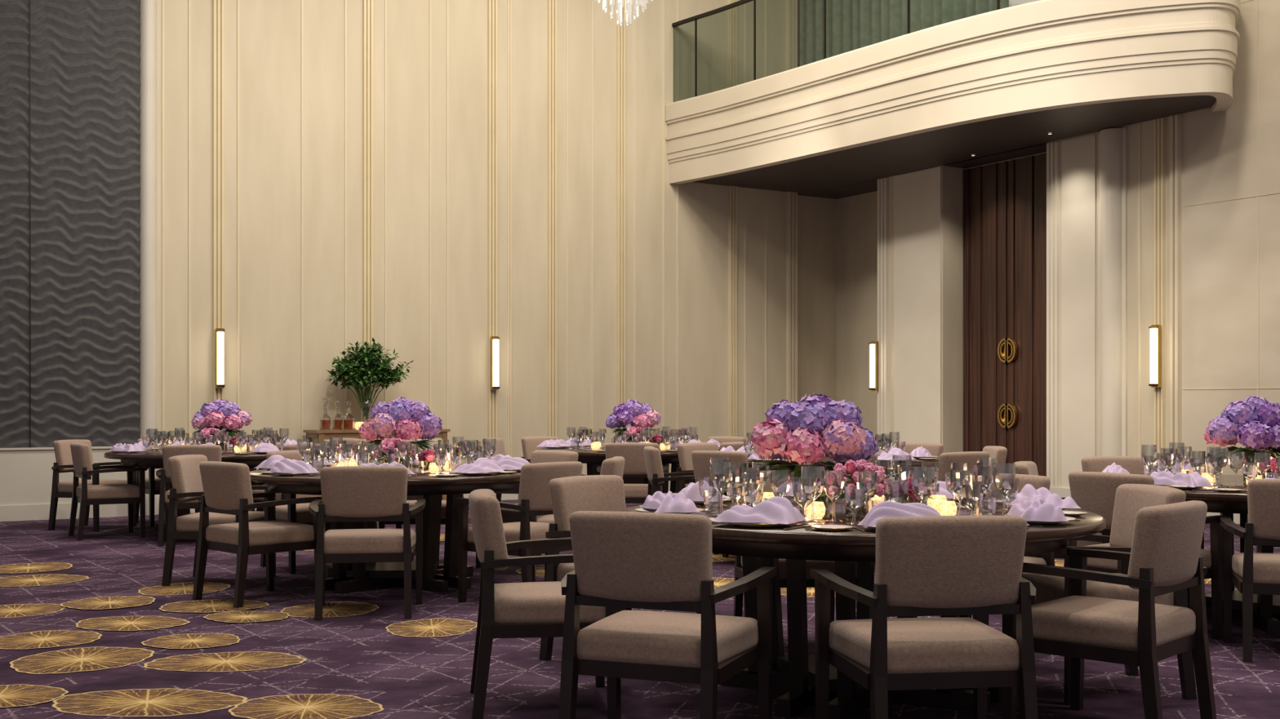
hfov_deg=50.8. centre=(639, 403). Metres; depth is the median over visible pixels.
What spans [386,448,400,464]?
water goblet
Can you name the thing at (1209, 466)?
water goblet
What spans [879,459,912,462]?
dinner plate
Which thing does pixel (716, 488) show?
wine glass
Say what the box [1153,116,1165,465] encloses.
trim
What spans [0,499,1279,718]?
floor
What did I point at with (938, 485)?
glass tumbler
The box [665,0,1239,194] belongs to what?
balcony
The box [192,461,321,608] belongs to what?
dining chair
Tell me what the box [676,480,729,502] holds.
folded napkin
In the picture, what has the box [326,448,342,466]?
water goblet
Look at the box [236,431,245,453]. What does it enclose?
wine glass
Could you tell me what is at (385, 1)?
trim
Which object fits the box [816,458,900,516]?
posy
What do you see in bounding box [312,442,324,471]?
wine glass
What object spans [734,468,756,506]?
water goblet
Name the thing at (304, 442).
folded napkin
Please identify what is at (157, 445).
water goblet
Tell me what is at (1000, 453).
dining chair
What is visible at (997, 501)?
bread plate
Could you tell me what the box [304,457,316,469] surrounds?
glass tumbler
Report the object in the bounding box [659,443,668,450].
votive candle
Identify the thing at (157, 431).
wine glass
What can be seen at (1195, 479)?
folded napkin
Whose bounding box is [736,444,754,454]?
folded napkin
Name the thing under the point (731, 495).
water goblet
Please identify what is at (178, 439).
wine glass
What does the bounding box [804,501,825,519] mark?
votive candle
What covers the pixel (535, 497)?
dining chair
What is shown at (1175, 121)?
trim
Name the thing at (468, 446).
water goblet
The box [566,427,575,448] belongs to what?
wine glass
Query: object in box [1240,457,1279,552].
dining chair
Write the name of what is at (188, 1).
trim
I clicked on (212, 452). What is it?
dining chair
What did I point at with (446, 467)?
votive candle
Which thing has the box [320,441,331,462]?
wine glass
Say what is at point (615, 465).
dining chair
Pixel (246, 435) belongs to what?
water goblet
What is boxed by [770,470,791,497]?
wine glass
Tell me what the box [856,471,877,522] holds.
wine glass
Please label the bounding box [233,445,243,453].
votive candle
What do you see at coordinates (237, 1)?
trim
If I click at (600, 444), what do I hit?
votive candle
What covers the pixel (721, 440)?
dining chair
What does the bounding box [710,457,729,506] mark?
wine glass
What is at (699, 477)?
water goblet
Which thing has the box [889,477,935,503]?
arrangement
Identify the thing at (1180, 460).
wine glass
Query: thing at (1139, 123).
trim
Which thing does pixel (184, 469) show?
dining chair
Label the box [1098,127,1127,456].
trim
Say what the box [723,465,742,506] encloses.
wine glass
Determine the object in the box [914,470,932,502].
wine glass
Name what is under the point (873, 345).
wall sconce
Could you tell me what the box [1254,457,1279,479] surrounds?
arrangement
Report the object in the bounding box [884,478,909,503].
water goblet
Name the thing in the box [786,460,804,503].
wine glass
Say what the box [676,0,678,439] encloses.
trim
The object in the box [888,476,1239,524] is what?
baseboard
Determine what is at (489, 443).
dining chair
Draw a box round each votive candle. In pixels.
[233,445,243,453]
[248,444,257,451]
[331,462,344,466]
[343,459,355,466]
[347,462,358,466]
[354,422,364,430]
[421,461,432,468]
[428,462,441,473]
[442,461,454,471]
[591,442,599,449]
[593,441,601,448]
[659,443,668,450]
[755,492,774,504]
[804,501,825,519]
[868,489,884,505]
[927,494,946,510]
[935,501,956,515]
[1178,470,1192,475]
[1201,472,1215,484]
[1245,475,1262,484]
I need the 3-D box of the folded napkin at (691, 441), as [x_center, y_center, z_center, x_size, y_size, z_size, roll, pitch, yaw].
[0.489,0.386,12.741,0.260,0.088,0.300,0,0,37]
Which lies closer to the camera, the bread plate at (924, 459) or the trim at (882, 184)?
the bread plate at (924, 459)
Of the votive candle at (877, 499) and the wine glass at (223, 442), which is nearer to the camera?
the votive candle at (877, 499)
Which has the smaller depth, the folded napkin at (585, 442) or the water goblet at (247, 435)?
the water goblet at (247, 435)
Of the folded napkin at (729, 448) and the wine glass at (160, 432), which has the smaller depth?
the folded napkin at (729, 448)
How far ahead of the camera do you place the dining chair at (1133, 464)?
8.88 m
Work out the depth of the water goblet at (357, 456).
8.39 m
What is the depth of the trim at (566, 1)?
17.23 m
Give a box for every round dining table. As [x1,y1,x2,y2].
[103,448,279,532]
[249,464,520,594]
[533,446,719,493]
[622,496,1106,718]
[747,457,938,476]
[1147,475,1279,634]
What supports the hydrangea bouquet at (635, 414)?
on the round dining table at (593, 458)
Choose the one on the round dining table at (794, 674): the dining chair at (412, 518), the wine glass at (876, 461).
the wine glass at (876, 461)
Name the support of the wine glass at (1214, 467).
on the round dining table at (1266, 608)
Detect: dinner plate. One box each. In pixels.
[111,451,141,453]
[249,451,267,453]
[270,472,315,475]
[455,471,499,475]
[503,469,520,471]
[544,446,569,448]
[569,445,591,447]
[634,507,704,514]
[693,497,730,504]
[724,522,796,527]
[749,458,781,462]
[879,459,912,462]
[911,456,937,458]
[926,497,968,502]
[1003,515,1075,524]
[1155,484,1203,489]
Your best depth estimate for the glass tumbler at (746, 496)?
5.98 m
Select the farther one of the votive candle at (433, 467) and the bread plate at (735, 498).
the votive candle at (433, 467)
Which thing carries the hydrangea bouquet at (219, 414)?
on the round dining table at (142, 459)
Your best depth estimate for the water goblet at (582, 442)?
13.36 m
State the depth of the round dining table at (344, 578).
8.63 m
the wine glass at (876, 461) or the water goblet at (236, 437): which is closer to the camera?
the wine glass at (876, 461)
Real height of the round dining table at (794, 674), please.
0.750 m
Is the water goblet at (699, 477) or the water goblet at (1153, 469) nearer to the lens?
the water goblet at (699, 477)
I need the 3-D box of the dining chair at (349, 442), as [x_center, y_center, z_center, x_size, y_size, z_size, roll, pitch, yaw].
[-3.126,0.774,13.433,0.656,0.852,0.585,0,0,45]
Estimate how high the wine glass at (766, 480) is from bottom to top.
0.189 m
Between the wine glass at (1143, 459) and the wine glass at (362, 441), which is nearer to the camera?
the wine glass at (1143, 459)
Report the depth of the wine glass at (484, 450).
9.02 m
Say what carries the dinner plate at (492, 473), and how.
on the round dining table at (344, 578)
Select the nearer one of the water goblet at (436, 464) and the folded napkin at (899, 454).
the water goblet at (436, 464)
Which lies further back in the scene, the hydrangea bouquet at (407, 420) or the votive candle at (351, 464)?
the hydrangea bouquet at (407, 420)
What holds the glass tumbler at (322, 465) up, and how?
on the round dining table at (344, 578)
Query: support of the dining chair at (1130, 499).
on the floor
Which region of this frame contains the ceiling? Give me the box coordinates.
[944,143,1046,168]
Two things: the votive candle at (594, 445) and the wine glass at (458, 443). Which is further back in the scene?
the votive candle at (594, 445)
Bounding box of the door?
[963,152,1046,476]
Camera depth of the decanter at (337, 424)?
15.28 m
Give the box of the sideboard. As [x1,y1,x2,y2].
[302,428,449,500]
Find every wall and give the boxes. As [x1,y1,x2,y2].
[157,0,836,475]
[836,0,1279,488]
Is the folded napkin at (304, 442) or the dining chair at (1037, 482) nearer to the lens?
the dining chair at (1037, 482)
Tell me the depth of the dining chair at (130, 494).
11.96 m
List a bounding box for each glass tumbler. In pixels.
[144,443,153,453]
[246,443,255,453]
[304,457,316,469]
[311,459,324,474]
[350,454,361,466]
[448,460,461,474]
[703,490,723,513]
[729,484,747,505]
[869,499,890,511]
[922,483,939,503]
[975,496,995,515]
[990,488,1008,511]
[1142,465,1157,475]
[1191,462,1205,475]
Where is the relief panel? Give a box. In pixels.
[0,0,139,448]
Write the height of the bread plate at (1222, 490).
0.012 m
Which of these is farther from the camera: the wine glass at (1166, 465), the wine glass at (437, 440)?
the wine glass at (437, 440)
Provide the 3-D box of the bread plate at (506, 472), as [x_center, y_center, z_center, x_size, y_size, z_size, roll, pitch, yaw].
[-0.864,0.443,8.629,0.152,0.012,0.152,0,0,0]
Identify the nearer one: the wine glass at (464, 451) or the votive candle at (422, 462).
the wine glass at (464, 451)
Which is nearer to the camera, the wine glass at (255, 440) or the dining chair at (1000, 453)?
the dining chair at (1000, 453)
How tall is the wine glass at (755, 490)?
0.193 m
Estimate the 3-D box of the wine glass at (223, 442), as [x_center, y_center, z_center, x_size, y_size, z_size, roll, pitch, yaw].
[-3.743,0.351,12.136,0.080,0.193,0.078,0,0,0]
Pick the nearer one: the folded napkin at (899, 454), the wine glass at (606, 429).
the folded napkin at (899, 454)
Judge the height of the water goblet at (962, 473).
0.141 m
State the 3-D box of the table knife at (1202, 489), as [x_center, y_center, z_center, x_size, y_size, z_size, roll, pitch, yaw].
[2.937,0.446,6.986,0.220,0.004,0.015,0,0,-33]
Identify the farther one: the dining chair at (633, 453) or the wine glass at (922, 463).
the dining chair at (633, 453)
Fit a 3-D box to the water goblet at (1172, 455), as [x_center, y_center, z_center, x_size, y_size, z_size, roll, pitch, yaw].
[3.006,0.366,7.716,0.097,0.163,0.097,0,0,0]
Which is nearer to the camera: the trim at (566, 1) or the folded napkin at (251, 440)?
the folded napkin at (251, 440)
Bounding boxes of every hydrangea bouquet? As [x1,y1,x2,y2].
[191,398,253,451]
[357,396,442,469]
[604,399,661,441]
[750,393,879,509]
[1203,395,1279,482]
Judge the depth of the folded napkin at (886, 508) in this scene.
4.76 m
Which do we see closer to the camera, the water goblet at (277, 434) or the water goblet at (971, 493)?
the water goblet at (971, 493)
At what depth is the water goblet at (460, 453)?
8.68 m
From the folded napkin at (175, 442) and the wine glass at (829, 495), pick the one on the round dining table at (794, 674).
the wine glass at (829, 495)
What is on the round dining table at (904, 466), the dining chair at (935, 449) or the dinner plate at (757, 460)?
the dinner plate at (757, 460)
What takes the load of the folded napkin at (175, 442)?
on the dinner plate
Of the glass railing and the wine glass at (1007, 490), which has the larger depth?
the glass railing
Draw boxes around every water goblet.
[142,436,151,452]
[153,435,164,453]
[160,433,170,445]
[186,433,195,444]
[205,435,217,444]
[235,437,244,453]
[245,435,254,449]
[247,435,257,453]
[268,434,278,444]
[272,436,281,447]
[278,435,286,449]
[301,451,314,464]
[310,448,322,469]
[311,446,326,470]
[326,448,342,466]
[346,444,359,461]
[355,453,368,466]
[363,446,375,462]
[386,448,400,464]
[434,452,447,474]
[446,447,461,473]
[449,444,462,467]
[467,446,482,462]
[473,450,485,461]
[576,432,585,448]
[589,431,598,442]
[662,435,671,450]
[669,433,679,450]
[697,476,718,511]
[724,473,748,503]
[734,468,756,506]
[742,471,761,502]
[742,482,764,506]
[743,440,753,457]
[791,477,817,521]
[842,486,865,524]
[880,438,891,452]
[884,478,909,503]
[895,441,905,451]
[897,466,919,503]
[944,472,964,505]
[961,484,983,515]
[963,475,987,515]
[964,471,986,510]
[998,478,1018,513]
[1143,455,1156,472]
[1155,453,1173,471]
[1167,459,1183,475]
[1188,451,1205,471]
[1204,456,1224,487]
[1206,453,1221,477]
[1241,462,1258,489]
[1275,457,1279,475]
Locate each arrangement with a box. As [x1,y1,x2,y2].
[228,435,248,452]
[325,337,413,423]
[416,448,443,471]
[647,434,666,448]
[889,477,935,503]
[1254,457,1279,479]
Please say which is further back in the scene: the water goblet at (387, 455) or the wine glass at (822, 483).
the water goblet at (387, 455)
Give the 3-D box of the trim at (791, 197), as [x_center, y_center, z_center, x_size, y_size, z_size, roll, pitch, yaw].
[2.161,-2.800,19.109,0.180,8.000,0.045,0,0,-32]
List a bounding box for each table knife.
[783,524,814,529]
[1191,488,1213,490]
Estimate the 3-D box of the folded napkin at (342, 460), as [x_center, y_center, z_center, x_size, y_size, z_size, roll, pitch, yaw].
[-2.149,0.388,9.587,0.340,0.085,0.187,0,0,-32]
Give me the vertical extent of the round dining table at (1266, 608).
0.750 m
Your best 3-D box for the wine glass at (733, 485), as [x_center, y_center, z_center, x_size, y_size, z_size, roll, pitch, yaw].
[0.418,0.351,5.775,0.080,0.193,0.078,0,0,0]
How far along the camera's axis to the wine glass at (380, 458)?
8.47 m
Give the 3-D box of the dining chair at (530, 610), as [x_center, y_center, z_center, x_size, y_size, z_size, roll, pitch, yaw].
[-0.392,0.774,5.391,0.585,0.852,0.656,0,0,-8]
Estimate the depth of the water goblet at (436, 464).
8.49 m
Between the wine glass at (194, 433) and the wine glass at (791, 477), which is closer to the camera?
the wine glass at (791, 477)
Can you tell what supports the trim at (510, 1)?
attached to the wall at (269, 30)
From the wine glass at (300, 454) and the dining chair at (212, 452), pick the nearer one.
the wine glass at (300, 454)
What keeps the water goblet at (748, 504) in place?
on the round dining table at (794, 674)
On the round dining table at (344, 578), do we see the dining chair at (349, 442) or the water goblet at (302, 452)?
the water goblet at (302, 452)
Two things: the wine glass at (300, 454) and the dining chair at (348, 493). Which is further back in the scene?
the wine glass at (300, 454)
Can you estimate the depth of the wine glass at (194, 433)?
12.07 m
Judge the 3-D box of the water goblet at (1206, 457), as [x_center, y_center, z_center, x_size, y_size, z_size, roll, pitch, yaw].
[3.086,0.366,7.233,0.097,0.163,0.097,0,0,0]
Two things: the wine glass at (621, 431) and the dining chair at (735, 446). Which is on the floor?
the dining chair at (735, 446)
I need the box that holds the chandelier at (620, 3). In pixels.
[595,0,653,26]
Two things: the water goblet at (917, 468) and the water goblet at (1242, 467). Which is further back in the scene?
the water goblet at (1242, 467)
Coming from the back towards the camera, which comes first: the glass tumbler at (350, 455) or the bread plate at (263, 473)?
the glass tumbler at (350, 455)
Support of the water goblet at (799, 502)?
on the round dining table at (794, 674)
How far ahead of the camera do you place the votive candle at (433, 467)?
8.65 m
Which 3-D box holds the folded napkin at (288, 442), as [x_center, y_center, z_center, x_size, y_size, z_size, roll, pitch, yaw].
[-3.401,0.386,13.159,0.260,0.088,0.300,0,0,-30]
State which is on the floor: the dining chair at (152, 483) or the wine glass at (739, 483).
the dining chair at (152, 483)
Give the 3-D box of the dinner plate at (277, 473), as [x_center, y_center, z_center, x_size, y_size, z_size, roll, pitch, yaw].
[-2.169,0.440,8.432,0.285,0.018,0.285,0,0,0]
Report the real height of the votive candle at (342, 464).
0.065 m
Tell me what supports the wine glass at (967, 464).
on the round dining table at (794, 674)
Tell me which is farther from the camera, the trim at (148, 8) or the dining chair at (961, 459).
the trim at (148, 8)
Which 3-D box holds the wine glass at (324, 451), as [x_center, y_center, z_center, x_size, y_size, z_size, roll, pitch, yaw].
[-1.950,0.342,8.485,0.088,0.212,0.086,0,0,0]
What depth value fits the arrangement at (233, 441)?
12.42 m
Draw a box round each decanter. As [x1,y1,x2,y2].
[319,400,330,430]
[332,400,342,430]
[343,400,354,430]
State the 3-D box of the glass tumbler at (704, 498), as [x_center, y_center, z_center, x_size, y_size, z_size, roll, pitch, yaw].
[0.301,0.404,5.545,0.080,0.088,0.080,0,0,0]
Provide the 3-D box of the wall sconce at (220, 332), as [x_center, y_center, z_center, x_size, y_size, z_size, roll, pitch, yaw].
[-4.629,-0.500,14.859,0.085,0.660,0.095,0,0,-32]
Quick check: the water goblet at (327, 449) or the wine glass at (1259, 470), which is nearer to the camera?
the wine glass at (1259, 470)
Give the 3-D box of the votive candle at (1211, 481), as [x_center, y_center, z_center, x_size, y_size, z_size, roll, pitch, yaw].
[3.130,0.416,7.430,0.084,0.065,0.084,0,0,0]
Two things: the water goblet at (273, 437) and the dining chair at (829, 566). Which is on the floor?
the dining chair at (829, 566)
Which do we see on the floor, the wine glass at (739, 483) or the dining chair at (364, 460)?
the dining chair at (364, 460)
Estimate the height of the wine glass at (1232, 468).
0.193 m
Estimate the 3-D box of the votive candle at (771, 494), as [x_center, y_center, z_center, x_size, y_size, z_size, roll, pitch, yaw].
[0.540,0.416,5.800,0.084,0.065,0.084,0,0,0]
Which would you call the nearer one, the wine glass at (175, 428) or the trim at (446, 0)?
the wine glass at (175, 428)
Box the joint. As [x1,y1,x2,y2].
[1182,0,1279,389]
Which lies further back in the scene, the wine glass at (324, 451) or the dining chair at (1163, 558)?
the wine glass at (324, 451)
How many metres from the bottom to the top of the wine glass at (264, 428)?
0.212 m
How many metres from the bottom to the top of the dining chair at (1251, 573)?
0.852 m
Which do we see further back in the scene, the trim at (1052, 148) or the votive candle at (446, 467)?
the trim at (1052, 148)
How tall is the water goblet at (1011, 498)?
0.141 m
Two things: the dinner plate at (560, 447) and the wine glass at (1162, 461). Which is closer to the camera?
the wine glass at (1162, 461)
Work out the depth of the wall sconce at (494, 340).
16.59 m
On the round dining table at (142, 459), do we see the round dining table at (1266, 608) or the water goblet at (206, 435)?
the water goblet at (206, 435)
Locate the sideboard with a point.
(316, 437)
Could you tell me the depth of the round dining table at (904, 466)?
10.30 m
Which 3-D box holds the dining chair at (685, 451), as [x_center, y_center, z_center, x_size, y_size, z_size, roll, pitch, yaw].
[0.665,0.774,11.832,0.656,0.852,0.585,0,0,-45]
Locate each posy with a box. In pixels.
[193,427,230,445]
[372,437,418,464]
[619,426,651,443]
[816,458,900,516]
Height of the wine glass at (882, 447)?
0.193 m
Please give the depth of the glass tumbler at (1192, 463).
8.12 m
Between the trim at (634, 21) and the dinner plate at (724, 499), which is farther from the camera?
the trim at (634, 21)
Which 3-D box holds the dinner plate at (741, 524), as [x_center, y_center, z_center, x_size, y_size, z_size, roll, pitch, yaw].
[0.439,0.440,4.958,0.285,0.018,0.285,0,0,0]
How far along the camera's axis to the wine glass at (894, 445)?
11.10 m
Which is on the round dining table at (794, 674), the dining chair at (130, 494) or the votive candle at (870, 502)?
the votive candle at (870, 502)
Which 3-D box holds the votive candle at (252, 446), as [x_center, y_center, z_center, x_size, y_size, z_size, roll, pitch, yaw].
[-3.620,0.416,12.620,0.084,0.065,0.084,0,0,0]
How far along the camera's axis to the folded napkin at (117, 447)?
12.18 m
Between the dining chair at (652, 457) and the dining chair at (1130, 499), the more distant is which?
the dining chair at (652, 457)
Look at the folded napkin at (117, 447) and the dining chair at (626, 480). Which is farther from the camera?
the dining chair at (626, 480)
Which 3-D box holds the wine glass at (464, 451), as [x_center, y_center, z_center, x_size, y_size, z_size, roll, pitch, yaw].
[-1.125,0.353,8.860,0.078,0.189,0.076,0,0,0]
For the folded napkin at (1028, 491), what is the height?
0.088 m
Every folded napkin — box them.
[109,443,146,452]
[137,440,151,449]
[167,440,201,445]
[201,442,222,452]
[227,438,257,447]
[252,442,279,452]
[256,454,297,468]
[269,458,318,473]
[277,439,296,448]
[281,441,312,449]
[313,452,362,465]
[359,461,414,474]
[395,453,441,463]
[448,457,505,473]
[465,453,511,464]
[495,456,529,470]
[536,439,574,447]
[566,438,591,445]
[640,491,699,513]
[671,438,701,445]
[675,440,697,449]
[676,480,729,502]
[707,439,720,447]
[711,496,808,524]
[720,445,738,452]
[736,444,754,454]
[747,451,783,460]
[773,479,820,496]
[857,501,941,527]
[874,446,893,453]
[877,448,915,460]
[910,446,931,457]
[928,479,980,498]
[1003,484,1080,508]
[1006,496,1068,521]
[1101,462,1129,474]
[1145,459,1203,473]
[1149,471,1213,487]
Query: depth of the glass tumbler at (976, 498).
5.16 m
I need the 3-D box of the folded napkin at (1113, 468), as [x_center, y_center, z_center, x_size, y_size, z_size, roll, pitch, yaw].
[2.773,0.388,7.859,0.187,0.085,0.340,0,0,14]
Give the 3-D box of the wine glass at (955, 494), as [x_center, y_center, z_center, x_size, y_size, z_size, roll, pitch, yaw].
[1.239,0.353,5.213,0.078,0.189,0.076,0,0,0]
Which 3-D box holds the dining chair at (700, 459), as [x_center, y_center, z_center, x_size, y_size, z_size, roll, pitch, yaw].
[0.721,0.774,10.115,0.656,0.852,0.585,0,0,39]
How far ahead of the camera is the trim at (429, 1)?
16.25 m
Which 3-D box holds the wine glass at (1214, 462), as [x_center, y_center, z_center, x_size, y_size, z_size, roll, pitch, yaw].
[3.436,0.353,8.061,0.078,0.189,0.076,0,0,0]
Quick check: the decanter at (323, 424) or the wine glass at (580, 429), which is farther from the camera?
the decanter at (323, 424)
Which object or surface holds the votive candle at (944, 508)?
on the round dining table at (794, 674)
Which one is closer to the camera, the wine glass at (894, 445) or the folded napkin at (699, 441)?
the wine glass at (894, 445)
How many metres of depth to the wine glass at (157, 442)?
12.40 m
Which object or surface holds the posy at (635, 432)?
on the round dining table at (593, 458)
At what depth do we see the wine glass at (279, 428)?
12.70 m
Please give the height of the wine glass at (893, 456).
0.212 m
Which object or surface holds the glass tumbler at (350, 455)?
on the round dining table at (344, 578)
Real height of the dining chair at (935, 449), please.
0.852 m
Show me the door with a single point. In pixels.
(1005, 202)
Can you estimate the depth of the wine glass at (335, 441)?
9.25 m
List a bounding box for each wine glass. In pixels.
[146,429,156,453]
[147,428,157,451]
[153,431,162,452]
[156,431,165,451]
[160,431,168,453]
[168,431,177,443]
[174,427,184,444]
[176,430,185,442]
[194,432,203,444]
[213,430,224,453]
[219,431,229,453]
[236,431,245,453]
[252,430,260,441]
[256,431,265,443]
[260,429,270,441]
[263,427,272,439]
[265,431,273,442]
[279,428,288,441]
[297,439,310,458]
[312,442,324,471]
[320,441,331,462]
[320,443,332,466]
[323,440,337,466]
[329,437,342,461]
[334,440,346,464]
[342,444,354,466]
[361,440,373,455]
[369,444,382,463]
[397,440,411,475]
[404,444,417,475]
[414,440,426,467]
[433,444,445,474]
[437,440,448,463]
[452,436,464,466]
[457,442,469,463]
[459,440,471,456]
[462,443,475,460]
[464,440,478,460]
[468,441,480,457]
[483,438,496,459]
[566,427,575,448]
[577,429,585,448]
[578,426,586,447]
[580,429,588,448]
[583,429,591,448]
[598,429,606,448]
[621,431,629,442]
[640,428,649,442]
[661,431,669,450]
[680,427,689,440]
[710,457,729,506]
[710,462,732,515]
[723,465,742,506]
[728,462,746,508]
[740,466,759,497]
[746,432,753,459]
[751,462,769,505]
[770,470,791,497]
[786,459,805,501]
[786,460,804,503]
[800,466,824,524]
[823,470,844,522]
[833,460,844,502]
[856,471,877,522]
[875,435,884,455]
[875,459,893,502]
[881,433,893,448]
[888,431,899,448]
[892,454,911,501]
[911,466,934,503]
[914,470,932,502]
[921,462,938,506]
[950,462,968,508]
[950,470,970,515]
[971,466,991,515]
[972,466,991,512]
[976,457,997,508]
[992,462,1015,515]
[1141,444,1157,468]
[1160,448,1174,466]
[1162,448,1177,469]
[1168,442,1184,464]
[1177,446,1191,466]
[1189,450,1204,471]
[1207,446,1221,479]
[1209,448,1227,488]
[1228,451,1244,488]
[1254,452,1271,475]
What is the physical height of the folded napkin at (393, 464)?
0.074 m
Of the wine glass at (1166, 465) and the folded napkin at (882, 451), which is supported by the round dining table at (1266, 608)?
the wine glass at (1166, 465)
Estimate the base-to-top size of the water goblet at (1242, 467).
0.141 m
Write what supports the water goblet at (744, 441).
on the round dining table at (904, 466)
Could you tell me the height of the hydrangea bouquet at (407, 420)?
0.495 m
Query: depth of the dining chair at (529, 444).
14.14 m
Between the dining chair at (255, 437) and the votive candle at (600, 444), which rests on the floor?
the dining chair at (255, 437)
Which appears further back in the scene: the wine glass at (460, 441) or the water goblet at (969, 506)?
the wine glass at (460, 441)
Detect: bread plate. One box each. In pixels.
[232,453,249,454]
[257,471,272,474]
[434,474,458,476]
[497,471,516,474]
[727,496,743,500]
[810,524,853,531]
[918,457,937,460]
[982,499,1005,504]
[1062,511,1088,516]
[1213,488,1244,492]
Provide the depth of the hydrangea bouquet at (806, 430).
5.60 m
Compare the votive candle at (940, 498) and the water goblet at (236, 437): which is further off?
the water goblet at (236, 437)
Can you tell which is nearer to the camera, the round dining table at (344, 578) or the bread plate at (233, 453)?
the round dining table at (344, 578)
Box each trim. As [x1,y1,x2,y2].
[139,0,157,515]
[161,0,164,469]
[187,0,191,440]
[212,0,224,448]
[236,0,239,436]
[300,0,303,443]
[344,0,346,419]
[362,0,373,422]
[384,0,386,402]
[428,0,431,411]
[446,0,448,439]
[487,0,497,438]
[506,0,509,455]
[509,0,511,457]
[546,0,556,436]
[565,0,568,441]
[591,0,593,441]
[616,0,625,435]
[633,19,635,399]
[662,0,664,435]
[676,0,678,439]
[728,0,737,436]
[744,187,746,441]
[764,189,767,424]
[786,191,797,402]
[877,177,888,447]
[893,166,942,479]
[1046,142,1059,487]
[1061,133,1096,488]
[1098,127,1127,456]
[1137,122,1141,456]
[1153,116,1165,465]
[1169,113,1182,462]
[1257,0,1258,475]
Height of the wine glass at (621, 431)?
0.189 m
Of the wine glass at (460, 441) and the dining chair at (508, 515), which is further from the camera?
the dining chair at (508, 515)
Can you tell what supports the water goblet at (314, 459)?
on the round dining table at (344, 578)
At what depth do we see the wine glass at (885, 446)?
10.56 m
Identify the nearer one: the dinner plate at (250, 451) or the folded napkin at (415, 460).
the folded napkin at (415, 460)
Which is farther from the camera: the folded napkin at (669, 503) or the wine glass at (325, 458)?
the wine glass at (325, 458)
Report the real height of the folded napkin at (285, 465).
0.085 m
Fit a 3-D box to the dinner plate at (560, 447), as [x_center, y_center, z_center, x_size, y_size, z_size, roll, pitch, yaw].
[-0.843,0.440,13.464,0.285,0.018,0.285,0,0,0]
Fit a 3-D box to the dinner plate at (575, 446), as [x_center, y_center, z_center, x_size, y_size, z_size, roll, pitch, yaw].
[-0.629,0.440,13.859,0.285,0.018,0.285,0,0,0]
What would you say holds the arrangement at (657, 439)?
on the round dining table at (593, 458)
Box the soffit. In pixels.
[797,179,877,199]
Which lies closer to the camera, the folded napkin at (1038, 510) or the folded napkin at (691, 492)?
the folded napkin at (1038, 510)
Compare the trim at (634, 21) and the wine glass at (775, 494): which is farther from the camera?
the trim at (634, 21)
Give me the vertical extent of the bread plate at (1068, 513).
0.012 m
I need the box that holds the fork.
[852,525,865,531]
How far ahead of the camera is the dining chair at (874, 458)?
9.55 m
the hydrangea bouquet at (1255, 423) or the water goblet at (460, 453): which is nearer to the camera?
the hydrangea bouquet at (1255, 423)
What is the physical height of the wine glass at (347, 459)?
0.193 m
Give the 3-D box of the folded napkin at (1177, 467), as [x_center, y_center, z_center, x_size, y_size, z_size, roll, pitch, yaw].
[3.296,0.388,8.313,0.340,0.085,0.187,0,0,-6]
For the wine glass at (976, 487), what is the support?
on the round dining table at (794, 674)
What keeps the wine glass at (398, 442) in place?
on the round dining table at (344, 578)
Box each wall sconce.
[215,328,225,388]
[490,336,499,390]
[868,341,878,391]
[1148,324,1160,387]
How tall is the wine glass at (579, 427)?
0.212 m
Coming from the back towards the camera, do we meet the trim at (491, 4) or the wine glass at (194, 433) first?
the trim at (491, 4)
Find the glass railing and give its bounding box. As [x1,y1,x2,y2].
[671,0,1039,102]
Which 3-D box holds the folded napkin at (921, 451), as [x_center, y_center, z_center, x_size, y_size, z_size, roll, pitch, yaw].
[2.290,0.388,11.000,0.187,0.085,0.340,0,0,5]
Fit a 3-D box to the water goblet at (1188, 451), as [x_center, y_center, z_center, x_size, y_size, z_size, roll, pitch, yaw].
[3.327,0.366,8.042,0.097,0.163,0.097,0,0,0]
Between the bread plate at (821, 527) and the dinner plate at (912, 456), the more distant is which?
the dinner plate at (912, 456)
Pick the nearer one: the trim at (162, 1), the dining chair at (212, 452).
the dining chair at (212, 452)
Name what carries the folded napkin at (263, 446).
on the dinner plate at (250, 451)
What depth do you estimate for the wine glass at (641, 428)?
12.69 m
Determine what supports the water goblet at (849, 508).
on the round dining table at (794, 674)
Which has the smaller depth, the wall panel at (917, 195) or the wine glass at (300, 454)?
the wine glass at (300, 454)
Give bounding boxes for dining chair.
[48,439,136,532]
[67,442,146,541]
[136,437,184,527]
[155,444,222,546]
[161,454,275,586]
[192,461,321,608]
[241,436,282,485]
[248,443,330,529]
[260,449,330,574]
[308,466,425,621]
[328,438,360,454]
[355,440,377,528]
[378,448,463,528]
[454,461,582,603]
[468,488,621,718]
[475,450,578,568]
[482,438,530,502]
[517,436,587,503]
[530,456,625,582]
[539,475,701,661]
[558,511,777,718]
[596,442,668,503]
[611,435,653,484]
[643,446,718,555]
[675,442,718,493]
[676,441,755,488]
[684,436,745,484]
[688,450,748,557]
[733,470,857,622]
[809,453,879,564]
[810,515,1038,718]
[888,451,989,496]
[894,442,943,497]
[897,473,1054,618]
[924,445,1007,481]
[1001,500,1216,718]
[1011,461,1110,559]
[1022,484,1196,705]
[1063,471,1226,639]
[1081,456,1204,549]
[1219,479,1279,662]
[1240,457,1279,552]
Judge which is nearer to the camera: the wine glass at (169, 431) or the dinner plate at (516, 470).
the dinner plate at (516, 470)
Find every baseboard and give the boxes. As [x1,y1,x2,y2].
[0,446,670,521]
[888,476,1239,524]
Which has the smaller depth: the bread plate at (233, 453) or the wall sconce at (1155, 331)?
the bread plate at (233, 453)
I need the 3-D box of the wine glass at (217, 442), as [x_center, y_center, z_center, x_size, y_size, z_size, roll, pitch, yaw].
[-3.758,0.342,12.023,0.088,0.212,0.086,0,0,0]

